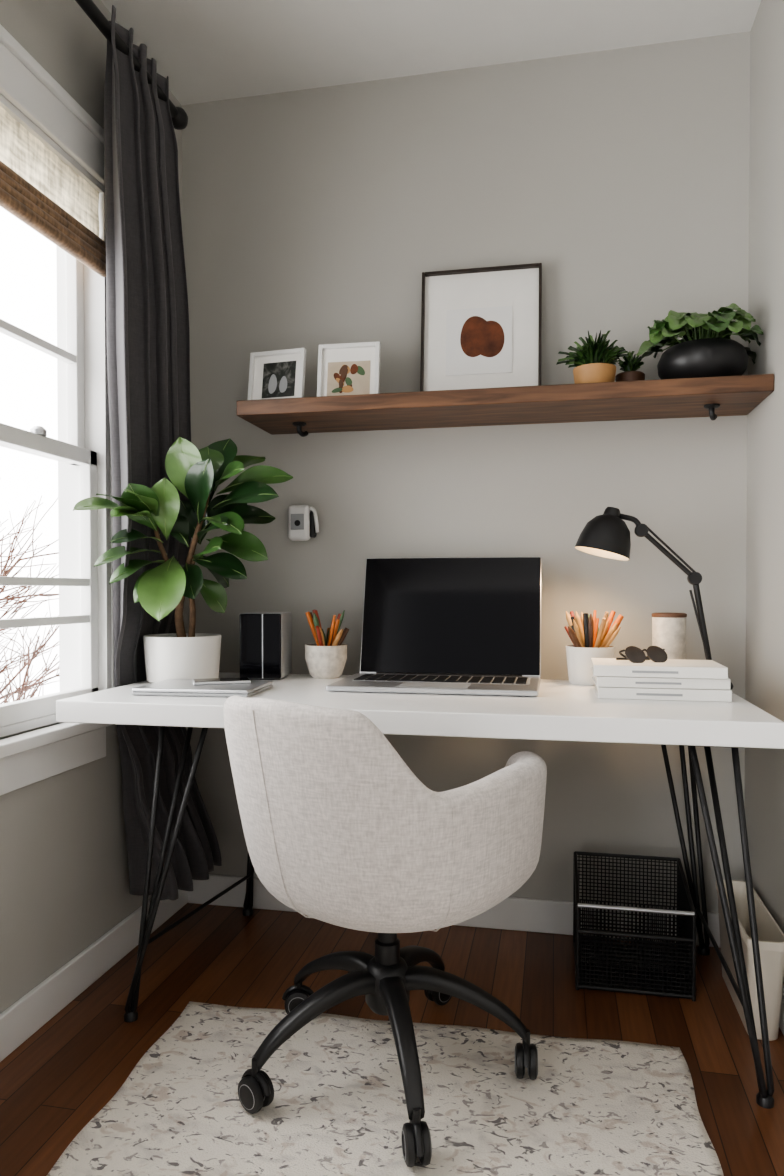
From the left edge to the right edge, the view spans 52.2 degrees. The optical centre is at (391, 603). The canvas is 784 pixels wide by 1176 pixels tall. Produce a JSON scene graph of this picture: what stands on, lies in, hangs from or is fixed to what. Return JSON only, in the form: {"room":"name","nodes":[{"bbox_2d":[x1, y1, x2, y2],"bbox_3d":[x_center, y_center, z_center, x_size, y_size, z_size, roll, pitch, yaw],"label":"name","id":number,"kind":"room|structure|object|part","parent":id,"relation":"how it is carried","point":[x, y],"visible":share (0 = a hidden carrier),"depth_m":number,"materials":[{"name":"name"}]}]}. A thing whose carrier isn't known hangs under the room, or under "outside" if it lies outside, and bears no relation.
{"room":"office","nodes":[
{"label":"office","id":0,"kind":"room"},
{"bbox_2d":[0,722,151,1013],"bbox_3d":[-1.024,0.641,1.107,0.156,0.680,3.000,0,1,11],"label":"wall","id":1,"kind":"structure","parent":0,"point":[64,868],"depth_m":1.91,"materials":[{"name":"paint"}]},
{"bbox_2d":[0,714,55,736],"bbox_3d":[-0.945,0.282,1.580,0.120,0.020,1.170,0,1,11],"label":"sill","id":2,"kind":"structure","parent":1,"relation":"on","point":[42,721],"depth_m":1.83,"materials":[{"name":"white wood"}]},
{"bbox_3d":[-0.873,0.366,1.496,0.016,0.085,1.210,0,1,11],"label":"apron","id":3,"kind":"part","parent":1,"relation":"part of","materials":[{"name":"white wood"}]},
{"bbox_2d":[0,722,113,758],"bbox_3d":[-0.871,0.309,1.489,0.062,0.030,1.220,0,1,11],"label":"window sill","id":4,"kind":"structure","parent":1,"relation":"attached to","point":[16,744],"depth_m":1.80,"materials":[{"name":"white wood"}]},
{"bbox_2d":[0,889,187,1061],"bbox_3d":[-0.956,0.933,1.099,0.015,0.095,3.000,0,1,11],"label":"board","id":5,"kind":"object","parent":1,"relation":"attached to","point":[27,1015],"visible":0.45,"depth_m":1.94,"materials":[{"name":"white wood"}]},
{"bbox_2d":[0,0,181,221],"bbox_3d":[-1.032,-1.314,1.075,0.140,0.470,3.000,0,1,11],"label":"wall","id":6,"kind":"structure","parent":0,"point":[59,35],"depth_m":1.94,"materials":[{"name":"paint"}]},
{"bbox_2d":[0,93,104,192],"bbox_3d":[-0.935,-1.077,1.554,0.140,0.020,1.170,0,1,11],"label":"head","id":7,"kind":"object","parent":6,"relation":"attached to","point":[5,104],"visible":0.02,"depth_m":1.87},
{"bbox_2d":[0,24,113,726],"bbox_3d":[-0.920,-0.455,1.562,0.170,1.495,1.370,0,1,11],"label":"window","id":8,"kind":"structure","parent":6,"relation":"attached to","point":[24,82],"depth_m":2.09,"materials":[{"name":"white wood"}]},
{"bbox_3d":[-0.940,-0.627,1.563,0.026,0.020,1.062,0,1,11],"label":"upper sash muntin","id":9,"kind":"part","parent":8,"relation":"part of","materials":[{"name":"white wood"}]},
{"bbox_3d":[-0.940,-0.380,1.568,0.032,0.045,1.130,0,1,11],"label":"upper sash bottom rail","id":10,"kind":"part","parent":8,"relation":"part of","materials":[{"name":"white wood"}]},
{"bbox_2d":[30,426,46,435],"bbox_3d":[-0.834,-0.408,1.887,0.036,0.020,0.036,0,1,11],"label":"sash lock","id":11,"kind":"object","parent":8,"relation":"attached to","point":[40,430],"visible":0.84,"depth_m":1.88,"materials":[{"name":"metal"}]},
{"bbox_3d":[-0.906,-0.047,1.567,0.026,0.020,1.062,0,1,11],"label":"lower sash muntin","id":12,"kind":"part","parent":8,"relation":"part of","materials":[{"name":"white wood"}]},
{"bbox_3d":[-0.906,0.048,1.568,0.026,0.020,1.062,0,1,11],"label":"lower sash muntin","id":13,"kind":"part","parent":8,"relation":"part of","materials":[{"name":"white wood"}]},
{"bbox_3d":[-0.906,0.250,1.572,0.032,0.045,1.130,0,1,11],"label":"lower sash bottom rail","id":14,"kind":"part","parent":8,"relation":"part of","materials":[{"name":"white wood"}]},
{"bbox_3d":[-0.906,-0.372,1.561,0.032,0.040,1.130,0,1,11],"label":"sash rail","id":15,"kind":"part","parent":8,"relation":"part of","materials":[{"name":"white wood"}]},
{"bbox_2d":[0,106,105,276],"bbox_3d":[-0.868,-0.964,1.545,0.042,0.236,1.115,0,1,11],"label":"roman shade","id":16,"kind":"object","parent":8,"relation":"attached to","point":[37,187],"visible":0.95,"depth_m":1.86,"materials":[{"name":"beige fabric"}]},
{"bbox_3d":[-0.831,-0.722,2.099,0.032,0.710,0.034,0,1,11],"label":"upper sash stile","id":17,"kind":"part","parent":8,"relation":"part of","materials":[{"name":"white wood"}]},
{"bbox_3d":[-0.796,-0.069,2.103,0.032,0.665,0.034,0,1,11],"label":"lower sash stile","id":18,"kind":"part","parent":8,"relation":"part of","materials":[{"name":"white wood"}]},
{"bbox_3d":[-0.739,-0.408,2.164,0.006,1.380,0.080,0,1,11],"label":"casing","id":19,"kind":"part","parent":8,"relation":"part of","materials":[{"name":"white wood"}]},
{"bbox_2d":[75,0,187,129],"bbox_3d":[-0.838,-1.355,1.331,0.138,0.063,1.980,0,1,11],"label":"curtain rod","id":20,"kind":"object","parent":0,"point":[179,117],"depth_m":1.95,"materials":[{"name":"black metal"}]},
{"bbox_2d":[104,5,221,899],"bbox_3d":[-0.628,-0.323,2.179,0.200,2.208,0.529,0,1,11],"label":"curtain","id":21,"kind":"object","parent":20,"relation":"hanging from","point":[148,331],"visible":0.76,"depth_m":2.12,"materials":[{"name":"grey fabric"}]},
{"bbox_2d":[110,523,183,687],"bbox_3d":[-0.776,-0.411,2.350,0.140,1.380,0.430,0,1,11],"label":"panel","id":22,"kind":"object","parent":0,"point":[110,523],"visible":0.02,"depth_m":2.13,"materials":[{"name":"paint"}]},
{"bbox_2d":[0,903,783,1175],"bbox_3d":[-0.126,1.008,1.003,1.960,0.050,3.140,0,1,11],"label":"floor","id":23,"kind":"structure","parent":0,"point":[58,1079],"depth_m":1.89,"materials":[{"name":"brown wood"}]},
{"bbox_2d":[47,1001,723,1175],"bbox_3d":[-0.051,0.976,1.145,1.138,0.007,1.408,0,1,10],"label":"area rug","id":24,"kind":"object","parent":23,"relation":"on","point":[592,1107],"visible":0.94,"depth_m":1.54,"materials":[{"name":"white carpet"}]},
{"bbox_2d":[223,696,546,1166],"bbox_3d":[-0.024,0.563,1.660,0.614,0.793,0.648,1,1,38],"label":"office chair","id":25,"kind":"object","parent":24,"relation":"on","point":[338,828],"visible":1,"depth_m":1.41,"materials":[{"name":"fabric"}]},
{"bbox_3d":[-0.260,0.891,1.528,0.015,0.045,0.016,1,1,38],"label":"caster stem","id":26,"kind":"part","parent":25,"relation":"part of","materials":[{"name":"black plastic"}]},
{"bbox_2d":[242,1068,270,1095],"bbox_3d":[-0.260,0.910,1.528,0.080,0.039,0.014,1,1,40],"label":"hood","id":27,"kind":"object","parent":25,"relation":"attached to","point":[258,1081],"depth_m":1.51,"materials":[{"name":"black plastic"}]},
{"bbox_2d":[282,985,313,999],"bbox_3d":[-0.216,0.904,1.860,0.080,0.039,0.014,0,1,0],"label":"hood","id":28,"kind":"object","parent":25,"relation":"attached to","point":[295,992],"depth_m":1.85,"materials":[{"name":"black plastic"}]},
{"bbox_3d":[-0.216,0.886,1.860,0.015,0.045,0.016,1,1,38],"label":"caster stem","id":29,"kind":"part","parent":25,"relation":"part of","materials":[{"name":"black plastic"}]},
{"bbox_3d":[-0.144,0.821,1.590,0.265,0.135,0.052,-1,1,-28],"label":"leg","id":30,"kind":"part","parent":25,"relation":"part of","materials":[{"name":"black plastic"}]},
{"bbox_3d":[-0.120,0.818,1.768,0.265,0.135,0.052,1,1,43],"label":"leg","id":31,"kind":"part","parent":25,"relation":"part of","materials":[{"name":"black plastic"}]},
{"bbox_3d":[0.018,0.822,1.513,0.052,0.135,0.265,0,1,-10],"label":"leg","id":32,"kind":"part","parent":25,"relation":"part of","materials":[{"name":"black plastic"}]},
{"bbox_3d":[0.042,0.894,1.384,0.015,0.045,0.016,1,1,39],"label":"caster stem","id":33,"kind":"part","parent":25,"relation":"part of","materials":[{"name":"black plastic"}]},
{"bbox_2d":[410,1120,423,1156],"bbox_3d":[0.042,0.912,1.383,0.014,0.039,0.080,0,1,-9],"label":"hood","id":34,"kind":"object","parent":25,"relation":"attached to","point":[416,1126],"depth_m":1.36,"materials":[{"name":"black plastic"}]},
{"bbox_3d":[0.056,0.817,1.800,0.052,0.135,0.265,0,1,25],"label":"leg","id":35,"kind":"part","parent":25,"relation":"part of","materials":[{"name":"black plastic"}]},
{"bbox_3d":[0.142,0.820,1.643,0.265,0.135,0.052,0,1,7],"label":"leg","id":36,"kind":"part","parent":25,"relation":"part of","materials":[{"name":"black plastic"}]},
{"bbox_3d":[0.273,0.890,1.627,0.015,0.045,0.016,1,1,39],"label":"caster stem","id":37,"kind":"part","parent":25,"relation":"part of","materials":[{"name":"black plastic"}]},
{"bbox_2d":[523,1044,529,1067],"bbox_3d":[0.273,0.908,1.627,0.014,0.039,0.080,0,1,7],"label":"hood","id":38,"kind":"object","parent":25,"relation":"attached to","point":[526,1047],"depth_m":1.60,"materials":[{"name":"black plastic"}]},
{"bbox_2d":[56,672,783,1108],"bbox_3d":[0.061,0.590,2.014,1.536,0.750,0.711,0,1,11],"label":"desk","id":39,"kind":"object","parent":23,"relation":"on","point":[562,710],"visible":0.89,"depth_m":1.69,"materials":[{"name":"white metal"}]},
{"bbox_2d":[73,437,292,682],"bbox_3d":[-0.502,-0.118,2.040,0.429,0.664,0.482,0,1,11],"label":"rubber plant","id":40,"kind":"object","parent":39,"relation":"on","point":[197,474],"visible":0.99,"depth_m":2.09,"materials":[{"name":"green plant"}]},
{"bbox_3d":[-0.574,0.149,2.196,0.208,0.126,0.208,0,1,11],"label":"pot","id":41,"kind":"part","parent":40,"relation":"part of","materials":[{"name":"white ceramic"}]},
{"bbox_2d":[132,679,272,696],"bbox_3d":[-0.460,0.206,1.970,0.286,0.017,0.200,0,1,9],"label":"notebook","id":42,"kind":"object","parent":39,"relation":"on","point":[168,687],"visible":0.94,"depth_m":1.89,"materials":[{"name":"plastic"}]},
{"bbox_2d":[192,677,250,684],"bbox_3d":[-0.426,0.193,1.999,0.140,0.009,0.070,0,1,-16],"label":"smartphone","id":43,"kind":"object","parent":42,"relation":"on","point":[243,680],"visible":1,"depth_m":1.98,"materials":[{"name":"metal"}]},
{"bbox_2d":[240,612,291,679],"bbox_3d":[-0.359,0.117,2.284,0.120,0.186,0.161,0,1,3],"label":"speaker","id":44,"kind":"object","parent":39,"relation":"on","point":[265,637],"visible":0.99,"depth_m":2.21},
{"bbox_2d":[305,610,348,678],"bbox_3d":[-0.189,0.113,2.282,0.122,0.194,0.144,0,1,11],"label":"pencil cup","id":45,"kind":"object","parent":39,"relation":"on","point":[326,658],"visible":1,"depth_m":2.25,"materials":[{"name":"white ceramic"}]},
{"bbox_2d":[326,557,541,695],"bbox_3d":[0.128,0.041,2.099,0.514,0.341,0.393,0,1,11],"label":"laptop","id":46,"kind":"object","parent":39,"relation":"on","point":[450,625],"visible":1,"depth_m":2.23,"materials":[{"name":"metal"}]},
{"bbox_2d":[564,610,623,685],"bbox_3d":[0.538,0.115,2.131,0.154,0.196,0.161,0,1,11],"label":"pencil cup","id":47,"kind":"object","parent":39,"relation":"on","point":[589,641],"visible":0.85,"depth_m":2.11,"materials":[{"name":"white ceramic"}]},
{"bbox_2d":[591,658,731,701],"bbox_3d":[0.631,0.178,1.912,0.300,0.076,0.211,0,1,11],"label":"book stack","id":48,"kind":"object","parent":39,"relation":"on","point":[672,679],"visible":1,"depth_m":1.82,"materials":[{"name":"white paper"}]},
{"bbox_2d":[616,646,667,662],"bbox_3d":[0.605,0.121,1.936,0.115,0.041,0.073,0,1,-14],"label":"sunglasses","id":49,"kind":"object","parent":48,"relation":"on","point":[634,654],"visible":0.99,"depth_m":1.92,"materials":[{"name":"black plastic"}]},
{"bbox_2d":[652,613,686,659],"bbox_3d":[0.737,0.118,2.128,0.089,0.189,0.089,0,1,11],"label":"canister","id":50,"kind":"object","parent":39,"relation":"on","point":[668,629],"visible":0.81,"depth_m":2.09,"materials":[{"name":"white ceramic"}]},
{"bbox_3d":[0.641,0.274,1.625,0.110,0.005,0.140,0,1,11],"label":"leg plate","id":51,"kind":"part","parent":39,"relation":"part of","materials":[{"name":"black metal"}]},
{"bbox_2d":[573,851,695,1000],"bbox_3d":[0.624,0.830,2.096,0.286,0.267,0.262,0,1,11],"label":"storage box","id":52,"kind":"object","parent":23,"relation":"on","point":[599,965],"visible":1,"depth_m":2.07,"materials":[{"name":"black metal"}]},
{"bbox_3d":[0.514,0.830,2.247,0.009,0.262,0.009,1,1,34],"label":"post","id":53,"kind":"part","parent":52,"relation":"part of","materials":[{"name":"black metal"}]},
{"bbox_3d":[0.465,0.859,2.003,0.009,0.213,0.009,1,1,34],"label":"post","id":54,"kind":"part","parent":52,"relation":"part of","materials":[{"name":"black metal"}]},
{"bbox_3d":[0.785,0.831,2.192,0.009,0.262,0.009,0,1,-11],"label":"post","id":55,"kind":"part","parent":52,"relation":"part of","materials":[{"name":"black metal"}]},
{"bbox_3d":[0.735,0.860,1.948,0.009,0.213,0.009,0,1,-11],"label":"post","id":56,"kind":"part","parent":52,"relation":"part of","materials":[{"name":"black metal"}]},
{"bbox_2d":[716,880,783,1040],"bbox_3d":[0.857,0.849,1.923,0.085,0.236,0.380,0,1,11],"label":"waste bin","id":57,"kind":"object","parent":23,"relation":"on","point":[770,935],"visible":0.56,"depth_m":1.78,"materials":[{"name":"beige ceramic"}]},
{"bbox_2d":[101,0,760,104],"bbox_3d":[-0.126,-1.597,0.957,1.960,0.100,3.140,0,1,11],"label":"ceiling","id":58,"kind":"structure","parent":0,"point":[208,50],"depth_m":2.20,"materials":[{"name":"paint"}]},
{"bbox_2d":[182,32,749,912],"bbox_3d":[0.173,-0.308,2.450,1.960,2.530,0.140,0,1,11],"label":"wall","id":59,"kind":"structure","parent":0,"point":[312,218],"depth_m":2.34,"materials":[{"name":"paint"}]},
{"bbox_2d":[288,505,318,540],"bbox_3d":[-0.267,-0.248,2.443,0.098,0.110,0.050,0,1,11],"label":"wall thermostat","id":60,"kind":"object","parent":59,"relation":"attached to","point":[303,524],"visible":1,"depth_m":2.43,"materials":[{"name":"white plastic"}]},
{"bbox_3d":[-0.236,-0.257,2.432,0.031,0.081,0.012,0,1,11],"label":"lever","id":61,"kind":"part","parent":60,"relation":"part of","materials":[{"name":"white plastic"}]},
{"bbox_2d":[188,874,720,947],"bbox_3d":[0.157,0.911,2.395,1.650,0.095,0.015,0,1,11],"label":"board","id":62,"kind":"object","parent":59,"relation":"attached to","point":[513,913],"visible":0.2,"depth_m":2.35,"materials":[{"name":"wood"}]},
{"bbox_2d":[236,374,773,436],"bbox_3d":[0.275,-0.523,2.210,1.384,0.079,0.279,0,1,11],"label":"floating shelf","id":63,"kind":"object","parent":59,"relation":"attached to","point":[712,397],"visible":1,"depth_m":2.13,"materials":[{"name":"brown wood"}]},
{"bbox_2d":[247,348,305,399],"bbox_3d":[-0.333,-0.650,2.311,0.172,0.168,0.039,0,1,17],"label":"photo frame","id":64,"kind":"object","parent":63,"relation":"on","point":[276,374],"visible":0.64,"depth_m":2.31,"materials":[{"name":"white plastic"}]},
{"bbox_3d":[-0.410,-0.650,2.335,0.012,0.168,0.016,0,-7,17],"label":"frame","id":65,"kind":"part","parent":64,"relation":"part of","materials":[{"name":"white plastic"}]},
{"bbox_3d":[-0.330,-0.727,2.320,0.148,0.012,0.016,0,-7,17],"label":"frame","id":66,"kind":"part","parent":64,"relation":"part of","materials":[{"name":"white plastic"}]},
{"bbox_2d":[262,361,295,397],"bbox_3d":[-0.327,-0.648,2.311,0.103,0.105,0.001,0,-7,17],"label":"print","id":67,"kind":"object","parent":64,"relation":"on","point":[287,369],"depth_m":2.31},
{"bbox_3d":[-0.257,-0.649,2.287,0.012,0.168,0.016,0,-7,17],"label":"frame","id":68,"kind":"part","parent":64,"relation":"part of","materials":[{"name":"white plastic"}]},
{"bbox_2d":[317,342,380,396],"bbox_3d":[-0.123,-0.653,2.269,0.178,0.176,0.040,0,1,9],"label":"photo frame","id":69,"kind":"object","parent":63,"relation":"on","point":[344,368],"visible":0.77,"depth_m":2.27,"materials":[{"name":"white plastic"}]},
{"bbox_3d":[-0.205,-0.653,2.282,0.012,0.176,0.016,0,-7,9],"label":"frame","id":70,"kind":"part","parent":69,"relation":"part of","materials":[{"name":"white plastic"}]},
{"bbox_2d":[327,360,370,395],"bbox_3d":[-0.123,-0.637,2.269,0.124,0.105,0.001,0,-7,9],"label":"print","id":71,"kind":"object","parent":69,"relation":"on","point":[360,383],"depth_m":2.27},
{"bbox_3d":[-0.121,-0.734,2.278,0.154,0.012,0.016,0,-7,10],"label":"frame","id":72,"kind":"part","parent":69,"relation":"part of","materials":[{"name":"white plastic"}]},
{"bbox_3d":[-0.041,-0.653,2.255,0.012,0.176,0.016,0,-7,9],"label":"frame","id":73,"kind":"part","parent":69,"relation":"part of","materials":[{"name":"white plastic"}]},
{"bbox_2d":[420,263,541,390],"bbox_3d":[0.255,-0.768,2.304,0.345,0.405,0.057,0,1,11],"label":"framed art print","id":74,"kind":"object","parent":63,"relation":"on","point":[481,327],"visible":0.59,"depth_m":2.31,"materials":[{"name":"black wood"}]},
{"bbox_3d":[0.090,-0.769,2.338,0.008,0.405,0.022,0,-4,11],"label":"frame","id":75,"kind":"part","parent":74,"relation":"part of","materials":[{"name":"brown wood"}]},
{"bbox_3d":[0.259,-0.966,2.318,0.329,0.008,0.022,0,-4,11],"label":"frame","id":76,"kind":"part","parent":74,"relation":"part of","materials":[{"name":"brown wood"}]},
{"bbox_3d":[0.420,-0.767,2.271,0.008,0.405,0.022,0,-4,11],"label":"frame","id":77,"kind":"part","parent":74,"relation":"part of","materials":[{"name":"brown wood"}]},
{"bbox_2d":[556,330,627,383],"bbox_3d":[0.541,-0.645,2.128,0.175,0.168,0.177,0,1,-5],"label":"potted grass plant","id":78,"kind":"object","parent":63,"relation":"on","point":[593,362],"visible":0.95,"depth_m":2.10,"materials":[{"name":"green plant"}]},
{"bbox_3d":[0.541,-0.594,2.135,0.112,0.066,0.112,0,1,11],"label":"pot","id":79,"kind":"part","parent":78,"relation":"part of","materials":[{"name":"beige ceramic"}]},
{"bbox_2d":[615,351,644,381],"bbox_3d":[0.652,-0.627,2.189,0.078,0.130,0.079,0,1,11],"label":"potted succulent","id":80,"kind":"object","parent":63,"relation":"on","point":[631,364],"visible":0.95,"depth_m":2.17,"materials":[{"name":"green plant"}]},
{"bbox_2d":[615,371,644,381],"bbox_3d":[0.651,-0.595,2.189,0.078,0.066,0.078,0,1,11],"label":"pot","id":81,"kind":"object","parent":63,"relation":"on","point":[626,375],"depth_m":2.16,"materials":[{"name":"brown ceramic"}]},
{"bbox_2d":[636,303,762,378],"bbox_3d":[0.794,-0.667,2.078,0.307,0.213,0.291,0,1,11],"label":"potted plant","id":82,"kind":"object","parent":63,"relation":"on","point":[706,348],"visible":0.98,"depth_m":2.01,"materials":[{"name":"green plant"}]},
{"bbox_2d":[657,338,748,378],"bbox_3d":[0.808,-0.613,2.086,0.222,0.105,0.222,0,1,11],"label":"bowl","id":83,"kind":"object","parent":63,"relation":"on","point":[707,357],"depth_m":2.00,"materials":[{"name":"black ceramic"}]},
{"bbox_2d":[575,507,732,688],"bbox_3d":[0.675,-0.020,2.071,0.397,0.468,0.144,0,1,11],"label":"desk lamp","id":84,"kind":"object","parent":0,"point":[606,535],"depth_m":2.05,"materials":[{"name":"black metal"}]},
{"bbox_2d":[744,0,783,983],"bbox_3d":[0.752,-0.278,0.730,0.140,2.530,3.000,0,1,11],"label":"wall","id":85,"kind":"structure","parent":0,"point":[764,676],"depth_m":2.00,"materials":[{"name":"paint"}]},
{"bbox_2d":[779,984,783,1034],"bbox_3d":[0.676,0.939,0.767,0.015,0.095,3.000,0,1,11],"label":"board","id":86,"kind":"object","parent":85,"relation":"attached to","point":[781,1022],"visible":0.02,"depth_m":1.80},
{"label":"outside","id":87,"kind":"structure","parent":0,"visible":0},
{"bbox_2d":[0,478,59,703],"bbox_3d":[-3.699,0.319,5.032,3.773,4.400,5.024,0,1,-20],"label":"bare tree","id":88,"kind":"object","parent":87,"point":[26,686],"visible":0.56,"depth_m":5.67,"materials":[{"name":"brown plant"}]}
]}

